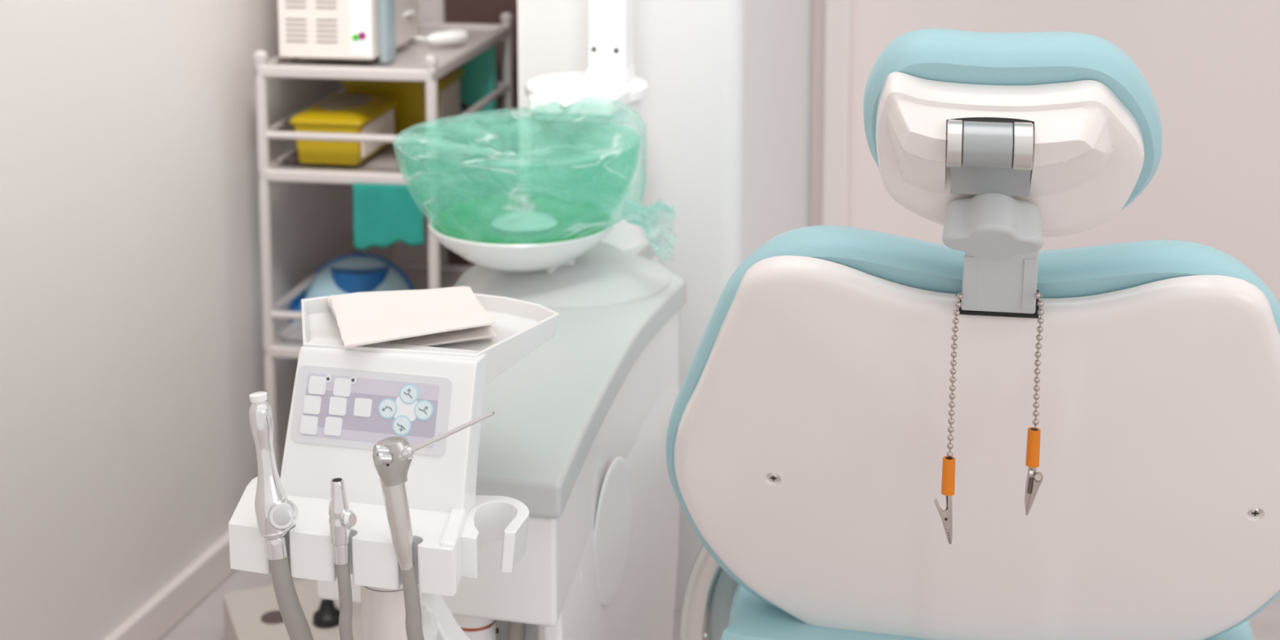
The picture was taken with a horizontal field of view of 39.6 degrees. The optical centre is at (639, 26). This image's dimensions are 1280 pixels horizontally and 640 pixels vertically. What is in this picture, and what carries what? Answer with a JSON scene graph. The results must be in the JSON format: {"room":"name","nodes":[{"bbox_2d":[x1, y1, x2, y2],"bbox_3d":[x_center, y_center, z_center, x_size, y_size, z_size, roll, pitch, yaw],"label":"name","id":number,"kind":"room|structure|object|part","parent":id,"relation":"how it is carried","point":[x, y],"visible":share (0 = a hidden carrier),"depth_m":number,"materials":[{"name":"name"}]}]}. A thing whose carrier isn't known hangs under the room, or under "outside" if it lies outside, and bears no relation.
{"room":"dental clinic","nodes":[
{"label":"dental clinic","id":0,"kind":"room"},
{"bbox_2d":[0,0,395,639],"bbox_3d":[-1.020,-0.352,1.573,0.120,2.800,4.200,2,8,14],"label":"wall","id":1,"kind":"structure","parent":0,"point":[131,357],"depth_m":2.56,"materials":[{"name":"white paint"}]},
{"bbox_2d":[102,531,235,639],"bbox_3d":[-0.981,1.021,1.641,0.018,0.062,3.980,2,8,14],"label":"baseboard","id":2,"kind":"structure","parent":1,"relation":"attached to","point":[162,611],"depth_m":2.69,"materials":[{"name":"white wood"}]},
{"bbox_2d":[517,0,813,608],"bbox_3d":[0.067,-0.537,2.890,0.342,2.800,0.680,2,8,14],"label":"wall pier","id":3,"kind":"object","parent":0,"point":[727,105],"depth_m":2.66,"materials":[{"name":"white paint"}]},
{"bbox_2d":[159,565,1279,639],"bbox_3d":[1.076,1.139,1.235,4.450,0.060,4.200,2,8,14],"label":"floor","id":4,"kind":"structure","parent":0,"point":[206,621],"depth_m":2.71,"materials":[{"name":"grey plastic"}]},
{"bbox_2d":[223,578,361,639],"bbox_3d":[-0.448,0.880,2.551,0.260,0.086,0.240,-3,9,-21],"label":"foot pedal","id":5,"kind":"object","parent":4,"relation":"on","point":[253,613],"visible":0.41,"depth_m":2.54,"materials":[{"name":"white plastic"}]},
{"bbox_2d":[260,610,283,624],"bbox_3d":[-0.519,0.842,2.529,0.042,0.003,0.042,-3,9,-21],"label":"socket","id":6,"kind":"object","parent":5,"relation":"attached to","point":[267,617],"depth_m":2.53,"materials":[{"name":"grey plastic"}]},
{"bbox_2d":[312,599,339,627],"bbox_3d":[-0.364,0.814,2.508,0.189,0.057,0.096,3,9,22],"label":"plug","id":7,"kind":"object","parent":5,"relation":"on","point":[327,615],"visible":0.27,"depth_m":2.50,"materials":[{"name":"plastic"}]},
{"bbox_2d":[253,12,513,475],"bbox_3d":[-0.418,0.425,3.060,0.298,0.846,0.552,1,8,9],"label":"trolley","id":8,"kind":"object","parent":4,"relation":"on","point":[417,60],"visible":0.45,"depth_m":2.83,"materials":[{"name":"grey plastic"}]},
{"bbox_3d":[-0.593,0.439,2.835,0.019,0.782,0.019,1,8,9],"label":"leg","id":9,"kind":"part","parent":8,"relation":"part of","materials":[{"name":"paint"}]},
{"bbox_3d":[-0.553,0.035,3.027,0.018,0.020,0.518,1,8,9],"label":"shelf rail","id":10,"kind":"part","parent":8,"relation":"part of","materials":[{"name":"metal"}]},
{"bbox_3d":[-0.553,0.199,3.050,0.018,0.020,0.518,1,8,9],"label":"shelf rail","id":11,"kind":"part","parent":8,"relation":"part of","materials":[{"name":"metal"}]},
{"bbox_3d":[-0.553,0.485,3.090,0.018,0.020,0.518,1,8,9],"label":"shelf rail","id":12,"kind":"part","parent":8,"relation":"part of","materials":[{"name":"metal"}]},
{"bbox_3d":[-0.458,0.522,2.824,0.293,0.020,0.018,1,8,9],"label":"shelf rail","id":13,"kind":"part","parent":8,"relation":"part of","materials":[{"name":"metal"}]},
{"bbox_3d":[-0.458,0.463,2.816,0.275,0.013,0.013,1,8,9],"label":"guard rail","id":14,"kind":"part","parent":8,"relation":"part of","materials":[{"name":"metal"}]},
{"bbox_2d":[282,150,298,161],"bbox_3d":[-0.533,0.190,3.030,0.022,0.004,0.370,1,8,9],"label":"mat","id":15,"kind":"object","parent":8,"relation":"on","point":[293,157],"visible":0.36,"depth_m":2.86,"materials":[{"name":"grey"}]},
{"bbox_3d":[-0.553,0.136,3.041,0.013,0.013,0.500,1,8,9],"label":"guard rail","id":16,"kind":"part","parent":8,"relation":"part of","materials":[{"name":"metal"}]},
{"bbox_3d":[-0.553,0.425,3.082,0.013,0.013,0.500,1,8,9],"label":"guard rail","id":17,"kind":"part","parent":8,"relation":"part of","materials":[{"name":"metal"}]},
{"bbox_2d":[289,93,399,164],"bbox_3d":[-0.482,0.163,2.916,0.122,0.088,0.210,1,8,9],"label":"storage box","id":18,"kind":"object","parent":8,"relation":"on","point":[342,113],"visible":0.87,"depth_m":2.83,"materials":[{"name":"plastic"}]},
{"bbox_3d":[-0.482,0.133,2.912,0.122,0.019,0.210,1,8,9],"label":"lid","id":19,"kind":"part","parent":18,"relation":"part of","materials":[{"name":"yellow plastic"}]},
{"bbox_3d":[-0.458,0.072,2.761,0.293,0.020,0.018,1,8,9],"label":"shelf rail","id":20,"kind":"part","parent":8,"relation":"part of","materials":[{"name":"metal"}]},
{"bbox_3d":[-0.458,0.173,2.775,0.275,0.013,0.013,1,8,9],"label":"guard rail","id":21,"kind":"part","parent":8,"relation":"part of","materials":[{"name":"metal"}]},
{"bbox_2d":[277,0,418,62],"bbox_3d":[-0.474,-0.097,2.901,0.155,0.276,0.264,1,8,9],"label":"sterilizer","id":22,"kind":"object","parent":8,"relation":"on","point":[348,29],"visible":1,"depth_m":2.79,"materials":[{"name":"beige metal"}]},
{"bbox_2d":[284,0,306,8],"bbox_3d":[-0.540,-0.047,2.789,0.034,0.037,0.003,1,8,9],"label":"vent grille","id":23,"kind":"object","parent":22,"relation":"attached to","point":[288,3],"depth_m":2.79,"materials":[{"name":"white plastic"}]},
{"bbox_2d":[285,17,306,42],"bbox_3d":[-0.540,0.006,2.796,0.034,0.037,0.003,1,8,9],"label":"vent grille","id":24,"kind":"object","parent":22,"relation":"attached to","point":[295,28],"depth_m":2.80,"materials":[{"name":"white plastic"}]},
{"bbox_2d":[315,0,337,8],"bbox_3d":[-0.491,-0.046,2.781,0.034,0.037,0.003,1,8,9],"label":"vent grille","id":25,"kind":"object","parent":22,"relation":"attached to","point":[319,4],"depth_m":2.78,"materials":[{"name":"white plastic"}]},
{"bbox_2d":[315,18,337,43],"bbox_3d":[-0.491,0.007,2.789,0.034,0.037,0.003,1,8,9],"label":"vent grille","id":26,"kind":"object","parent":22,"relation":"attached to","point":[326,29],"depth_m":2.79,"materials":[{"name":"white plastic"}]},
{"bbox_3d":[-0.436,-0.080,2.767,0.032,0.252,0.003,1,8,9],"label":"plate","id":27,"kind":"part","parent":22,"relation":"part of","materials":[{"name":"white plastic"}]},
{"bbox_3d":[-0.458,0.237,2.784,0.293,0.020,0.018,1,8,9],"label":"shelf rail","id":28,"kind":"part","parent":8,"relation":"part of","materials":[{"name":"metal"}]},
{"bbox_2d":[288,253,414,324],"bbox_3d":[-0.485,0.494,3.027,0.208,0.192,0.162,2,8,14],"label":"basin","id":29,"kind":"object","parent":8,"relation":"on","point":[351,273],"visible":0.24,"depth_m":3.02,"materials":[{"name":"plastic"}]},
{"bbox_3d":[-0.573,0.487,3.006,0.033,0.082,0.064,0,8,2],"label":"handle","id":30,"kind":"part","parent":29,"relation":"part of","materials":[{"name":"blue plastic"}]},
{"bbox_2d":[300,256,410,311],"bbox_3d":[-0.483,0.494,3.037,0.199,0.189,0.140,2,8,14],"label":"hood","id":31,"kind":"object","parent":29,"relation":"attached to","point":[340,275],"depth_m":3.02,"materials":[{"name":"blue plastic"}]},
{"bbox_3d":[-0.513,0.370,3.323,0.019,0.782,0.019,1,8,9],"label":"leg","id":32,"kind":"part","parent":8,"relation":"part of","materials":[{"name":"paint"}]},
{"bbox_2d":[280,267,466,345],"bbox_3d":[-0.418,0.489,3.069,0.275,0.006,0.500,1,8,9],"label":"shelf","id":33,"kind":"object","parent":8,"relation":"attached to","point":[292,335],"depth_m":3.22,"materials":[{"name":"paint"}]},
{"bbox_2d":[278,27,494,68],"bbox_3d":[-0.418,0.039,3.006,0.275,0.006,0.500,1,8,9],"label":"shelf","id":34,"kind":"object","parent":8,"relation":"attached to","point":[408,55],"depth_m":2.91,"materials":[{"name":"metal"}]},
{"bbox_2d":[378,0,395,62],"bbox_3d":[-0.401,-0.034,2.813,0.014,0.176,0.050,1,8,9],"label":"plastic bottle","id":35,"kind":"object","parent":8,"relation":"on","point":[386,7],"visible":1,"depth_m":2.80,"materials":[{"name":"plastic"}]},
{"bbox_2d":[352,182,423,250],"bbox_3d":[-0.392,0.299,2.769,0.113,0.107,0.007,1,8,9],"label":"cloth","id":36,"kind":"object","parent":8,"relation":"hanging from","point":[384,215],"visible":1,"depth_m":2.77,"materials":[{"name":"teal fabric"}]},
{"bbox_2d":[278,118,497,173],"bbox_3d":[-0.418,0.203,3.029,0.275,0.006,0.500,1,8,9],"label":"shelf","id":37,"kind":"object","parent":8,"relation":"attached to","point":[388,159],"depth_m":2.90,"materials":[{"name":"metal"}]},
{"bbox_2d":[341,66,463,135],"bbox_3d":[-0.412,0.124,3.106,0.178,0.112,0.160,1,8,9],"label":"storage box","id":38,"kind":"object","parent":8,"relation":"on","point":[410,112],"visible":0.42,"depth_m":3.03,"materials":[{"name":"plastic"}]},
{"bbox_3d":[-0.412,0.083,3.100,0.178,0.021,0.160,1,8,9],"label":"lid","id":39,"kind":"part","parent":38,"relation":"part of","materials":[{"name":"plastic"}]},
{"bbox_3d":[-0.378,0.394,3.305,0.275,0.013,0.013,1,8,9],"label":"guard rail","id":40,"kind":"part","parent":8,"relation":"part of","materials":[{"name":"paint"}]},
{"bbox_3d":[-0.378,0.453,3.313,0.293,0.020,0.018,1,8,9],"label":"shelf rail","id":41,"kind":"part","parent":8,"relation":"part of","materials":[{"name":"metal"}]},
{"bbox_3d":[-0.322,0.445,2.791,0.019,0.782,0.019,1,8,9],"label":"leg","id":42,"kind":"part","parent":8,"relation":"part of","materials":[{"name":"paint"}]},
{"bbox_2d":[402,9,467,44],"bbox_3d":[-0.381,0.001,2.980,0.166,0.059,0.088,-7,10,-40],"label":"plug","id":43,"kind":"object","parent":8,"relation":"on","point":[454,36],"visible":0.64,"depth_m":2.98,"materials":[{"name":"white plastic"}]},
{"bbox_3d":[-0.378,0.004,3.250,0.293,0.020,0.018,1,8,9],"label":"shelf rail","id":44,"kind":"part","parent":8,"relation":"part of","materials":[{"name":"metal"}]},
{"bbox_3d":[-0.282,0.041,2.984,0.018,0.020,0.518,1,8,9],"label":"shelf rail","id":45,"kind":"part","parent":8,"relation":"part of","materials":[{"name":"metal"}]},
{"bbox_3d":[-0.282,0.205,3.007,0.018,0.020,0.518,1,8,9],"label":"shelf rail","id":46,"kind":"part","parent":8,"relation":"part of","materials":[{"name":"metal"}]},
{"bbox_2d":[460,102,487,124],"bbox_3d":[-0.288,0.153,3.102,0.013,0.055,0.105,2,8,16],"label":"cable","id":47,"kind":"object","parent":8,"relation":"on","point":[464,106],"visible":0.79,"depth_m":3.10,"materials":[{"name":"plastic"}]},
{"bbox_3d":[-0.282,0.142,2.998,0.013,0.013,0.500,1,8,9],"label":"guard rail","id":48,"kind":"part","parent":8,"relation":"part of","materials":[{"name":"metal"}]},
{"bbox_2d":[460,44,497,119],"bbox_3d":[-0.291,0.095,3.210,0.062,0.142,0.035,1,8,9],"label":"box","id":49,"kind":"object","parent":8,"relation":"on","point":[478,80],"visible":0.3,"depth_m":3.19,"materials":[{"name":"green plastic"}]},
{"bbox_3d":[-0.378,0.168,3.273,0.293,0.020,0.018,1,8,9],"label":"shelf rail","id":50,"kind":"part","parent":8,"relation":"part of","materials":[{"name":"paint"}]},
{"bbox_3d":[-0.378,0.105,3.264,0.275,0.013,0.013,1,8,9],"label":"guard rail","id":51,"kind":"part","parent":8,"relation":"part of","materials":[{"name":"metal"}]},
{"bbox_3d":[-0.242,0.376,3.280,0.019,0.782,0.019,1,8,9],"label":"leg","id":52,"kind":"part","parent":8,"relation":"part of","materials":[{"name":"paint"}]},
{"bbox_2d":[228,289,559,639],"bbox_3d":[-0.210,0.662,1.609,0.257,0.782,0.375,1,8,5],"label":"control unit","id":53,"kind":"object","parent":4,"relation":"on","point":[345,401],"visible":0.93,"depth_m":1.51,"materials":[{"name":"white plastic"}]},
{"bbox_2d":[248,391,313,639],"bbox_3d":[-0.213,0.504,1.647,0.065,0.463,0.425,3,9,22],"label":"suction handpiece","id":54,"kind":"object","parent":53,"relation":"attached to","point":[276,514],"visible":1,"depth_m":1.45,"materials":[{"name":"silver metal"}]},
{"bbox_2d":[328,477,356,639],"bbox_3d":[-0.174,0.525,1.644,0.028,0.373,0.418,3,8,19],"label":"saliva ejector","id":55,"kind":"object","parent":53,"relation":"attached to","point":[342,520],"visible":1,"depth_m":1.44,"materials":[{"name":"silver metal"}]},
{"bbox_3d":[-0.235,0.397,1.432,0.011,0.015,0.015,4,9,26],"label":"valve lever","id":56,"kind":"part","parent":55,"relation":"part of","materials":[{"name":"silver metal"}]},
{"bbox_2d":[301,289,559,385],"bbox_3d":[-0.207,0.284,1.621,0.249,0.036,0.184,2,8,14],"label":"tray","id":57,"kind":"object","parent":53,"relation":"on","point":[520,326],"depth_m":1.54,"materials":[{"name":"white plastic"}]},
{"bbox_2d":[372,410,494,639],"bbox_3d":[-0.117,0.495,1.620,0.101,0.444,0.426,2,8,14],"label":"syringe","id":58,"kind":"object","parent":53,"relation":"attached to","point":[393,456],"visible":1,"depth_m":1.42,"materials":[{"name":"metal"}]},
{"bbox_3d":[-0.195,0.398,1.428,0.028,0.077,0.020,2,8,14],"label":"metal handle","id":59,"kind":"part","parent":58,"relation":"part of","materials":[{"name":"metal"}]},
{"bbox_3d":[-0.173,0.556,1.605,0.073,0.086,0.032,2,8,14],"label":"elbow arm","id":60,"kind":"part","parent":53,"relation":"part of","materials":[{"name":"white plastic"}]},
{"bbox_2d":[454,338,491,342],"bbox_3d":[-0.207,0.275,1.652,0.136,0.004,0.142,-2,8,-13],"label":"paper towel","id":61,"kind":"object","parent":53,"relation":"on","point":[483,339],"visible":0.02,"depth_m":1.60,"materials":[{"name":"white paper"}]},
{"bbox_2d":[435,337,493,345],"bbox_3d":[-0.206,0.273,1.642,0.136,0.004,0.141,-2,8,-16],"label":"paper towel","id":62,"kind":"object","parent":61,"relation":"on","point":[490,337],"visible":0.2,"depth_m":1.59,"materials":[{"name":"white paper"}]},
{"bbox_2d":[386,324,496,346],"bbox_3d":[-0.205,0.272,1.631,0.134,0.004,0.140,-3,8,-18],"label":"paper towel","id":63,"kind":"object","parent":62,"relation":"on","point":[486,331],"visible":0.16,"depth_m":1.58,"materials":[{"name":"white paper"}]},
{"bbox_2d":[327,285,495,342],"bbox_3d":[-0.211,0.266,1.645,0.137,0.004,0.156,-3,8,-18],"label":"paper towel","id":64,"kind":"object","parent":63,"relation":"on","point":[462,286],"visible":0.04,"depth_m":1.59,"materials":[{"name":"white paper"}]},
{"bbox_2d":[326,286,494,346],"bbox_3d":[-0.210,0.265,1.634,0.137,0.004,0.155,-2,8,-17],"label":"paper towel","id":65,"kind":"object","parent":64,"relation":"on","point":[327,298],"visible":0.02,"depth_m":1.62,"materials":[{"name":"white paper"}]},
{"bbox_2d":[335,294,489,345],"bbox_3d":[-0.209,0.263,1.623,0.135,0.004,0.154,-2,8,-14],"label":"paper towel","id":66,"kind":"object","parent":65,"relation":"on","point":[335,295],"visible":0.05,"depth_m":1.58,"materials":[{"name":"white paper"}]},
{"bbox_2d":[328,286,493,347],"bbox_3d":[-0.207,0.261,1.613,0.135,0.004,0.153,-2,8,-16],"label":"paper towel","id":67,"kind":"object","parent":66,"relation":"on","point":[489,316],"visible":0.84,"depth_m":1.60,"materials":[{"name":"white paper"}]},
{"bbox_2d":[330,286,493,346],"bbox_3d":[-0.206,0.260,1.602,0.134,0.004,0.152,-2,8,-14],"label":"paper towel","id":68,"kind":"object","parent":67,"relation":"on","point":[362,318],"visible":1,"depth_m":1.60,"materials":[{"name":"white paper"}]},
{"bbox_2d":[316,0,685,639],"bbox_3d":[-0.119,0.018,2.096,0.297,1.880,0.972,1,8,9],"label":"dental unit","id":69,"kind":"object","parent":4,"relation":"on","point":[576,433],"visible":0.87,"depth_m":2.10,"materials":[{"name":"white plastic"}]},
{"bbox_2d":[452,614,494,628],"bbox_3d":[-0.166,0.571,1.759,0.062,0.030,0.062,2,8,14],"label":"cup","id":70,"kind":"object","parent":69,"relation":"on","point":[464,622],"depth_m":1.74,"materials":[{"name":"white plastic"}]},
{"bbox_2d":[427,195,614,273],"bbox_3d":[-0.150,0.248,2.262,0.303,0.212,0.303,2,8,14],"label":"bowl","id":71,"kind":"object","parent":69,"relation":"on","point":[492,248],"visible":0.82,"depth_m":2.21,"materials":[{"name":"white ceramic"}]},
{"bbox_2d":[398,97,679,257],"bbox_3d":[-0.151,0.188,2.254,0.320,0.191,0.320,-3,9,-23],"label":"plastic cover","id":72,"kind":"object","parent":71,"relation":"on","point":[518,200],"visible":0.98,"depth_m":2.19,"materials":[{"name":"green plastic"}]},
{"bbox_3d":[-0.130,0.299,2.286,0.074,0.104,0.104,-7,11,-42],"label":"swivel stem","id":73,"kind":"part","parent":71,"relation":"part of","materials":[{"name":"white plastic"}]},
{"bbox_3d":[-0.098,0.105,2.349,0.011,0.011,0.023,2,8,14],"label":"spout knob","id":74,"kind":"part","parent":69,"relation":"part of","materials":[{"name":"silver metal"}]},
{"bbox_2d":[453,226,685,518],"bbox_3d":[-0.126,0.373,2.147,0.296,0.036,0.963,2,8,11],"label":"countertop","id":75,"kind":"structure","parent":69,"relation":"on","point":[549,407],"depth_m":1.89,"materials":[{"name":"grey plastic"}]},
{"bbox_3d":[-0.040,-0.453,2.401,0.053,1.032,0.045,2,8,14],"label":"lamp post","id":76,"kind":"part","parent":69,"relation":"part of","materials":[{"name":"white plastic"}]},
{"bbox_3d":[-0.035,0.670,2.051,0.055,0.523,0.647,2,8,11],"label":"panel","id":77,"kind":"part","parent":69,"relation":"part of","materials":[{"name":"white plastic"}]},
{"bbox_2d":[666,28,1279,639],"bbox_3d":[0.367,0.470,1.923,0.612,1.074,1.095,1,8,10],"label":"dental chair","id":78,"kind":"object","parent":4,"relation":"on","point":[806,440],"visible":1,"depth_m":1.52,"materials":[{"name":"white plastic"}]},
{"bbox_2d":[666,225,1279,639],"bbox_3d":[0.323,0.401,1.638,0.605,0.476,0.245,1,8,10],"label":"backrest cushion","id":79,"kind":"object","parent":78,"relation":"on","point":[806,451],"depth_m":1.56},
{"bbox_2d":[720,582,1254,639],"bbox_3d":[0.398,0.570,2.067,0.525,0.075,0.831,1,8,10],"label":"seat cushion","id":80,"kind":"object","parent":78,"relation":"on","point":[744,615],"depth_m":1.71,"materials":[{"name":"leather"}]},
{"bbox_2d":[933,292,1044,544],"bbox_3d":[0.293,0.321,1.483,0.089,0.220,0.054,2,8,14],"label":"chain","id":81,"kind":"object","parent":78,"relation":"hanging from","point":[1033,481],"visible":1,"depth_m":1.46,"materials":[{"name":"silver metal"}]},
{"bbox_3d":[0.276,0.158,1.396,0.074,0.062,0.065,-4,9,-24],"label":"locking knob","id":82,"kind":"part","parent":78,"relation":"part of","materials":[{"name":"grey plastic"}]},
{"bbox_2d":[862,28,1162,210],"bbox_3d":[0.298,0.085,1.427,0.235,0.174,0.126,1,8,10],"label":"cushion","id":83,"kind":"object","parent":78,"relation":"on","point":[984,72],"depth_m":1.37,"materials":[{"name":"leather"}]},
{"bbox_2d":[394,0,1279,303],"bbox_3d":[1.622,-0.537,2.891,4.330,2.800,0.100,2,8,14],"label":"wall","id":84,"kind":"structure","parent":0,"point":[1211,68],"depth_m":3.12,"materials":[{"name":"white paint"}]},
{"bbox_2d":[444,0,519,265],"bbox_3d":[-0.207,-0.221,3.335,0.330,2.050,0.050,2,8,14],"label":"door","id":85,"kind":"structure","parent":84,"relation":"in","point":[466,11],"depth_m":3.38,"materials":[{"name":"brown wood"}]},
{"bbox_2d":[821,0,852,226],"bbox_3d":[0.360,-0.573,3.145,0.047,2.800,0.035,2,8,14],"label":"trim","id":86,"kind":"structure","parent":84,"relation":"attached to","point":[837,13],"depth_m":3.23,"materials":[{"name":"white paint"}]}
]}

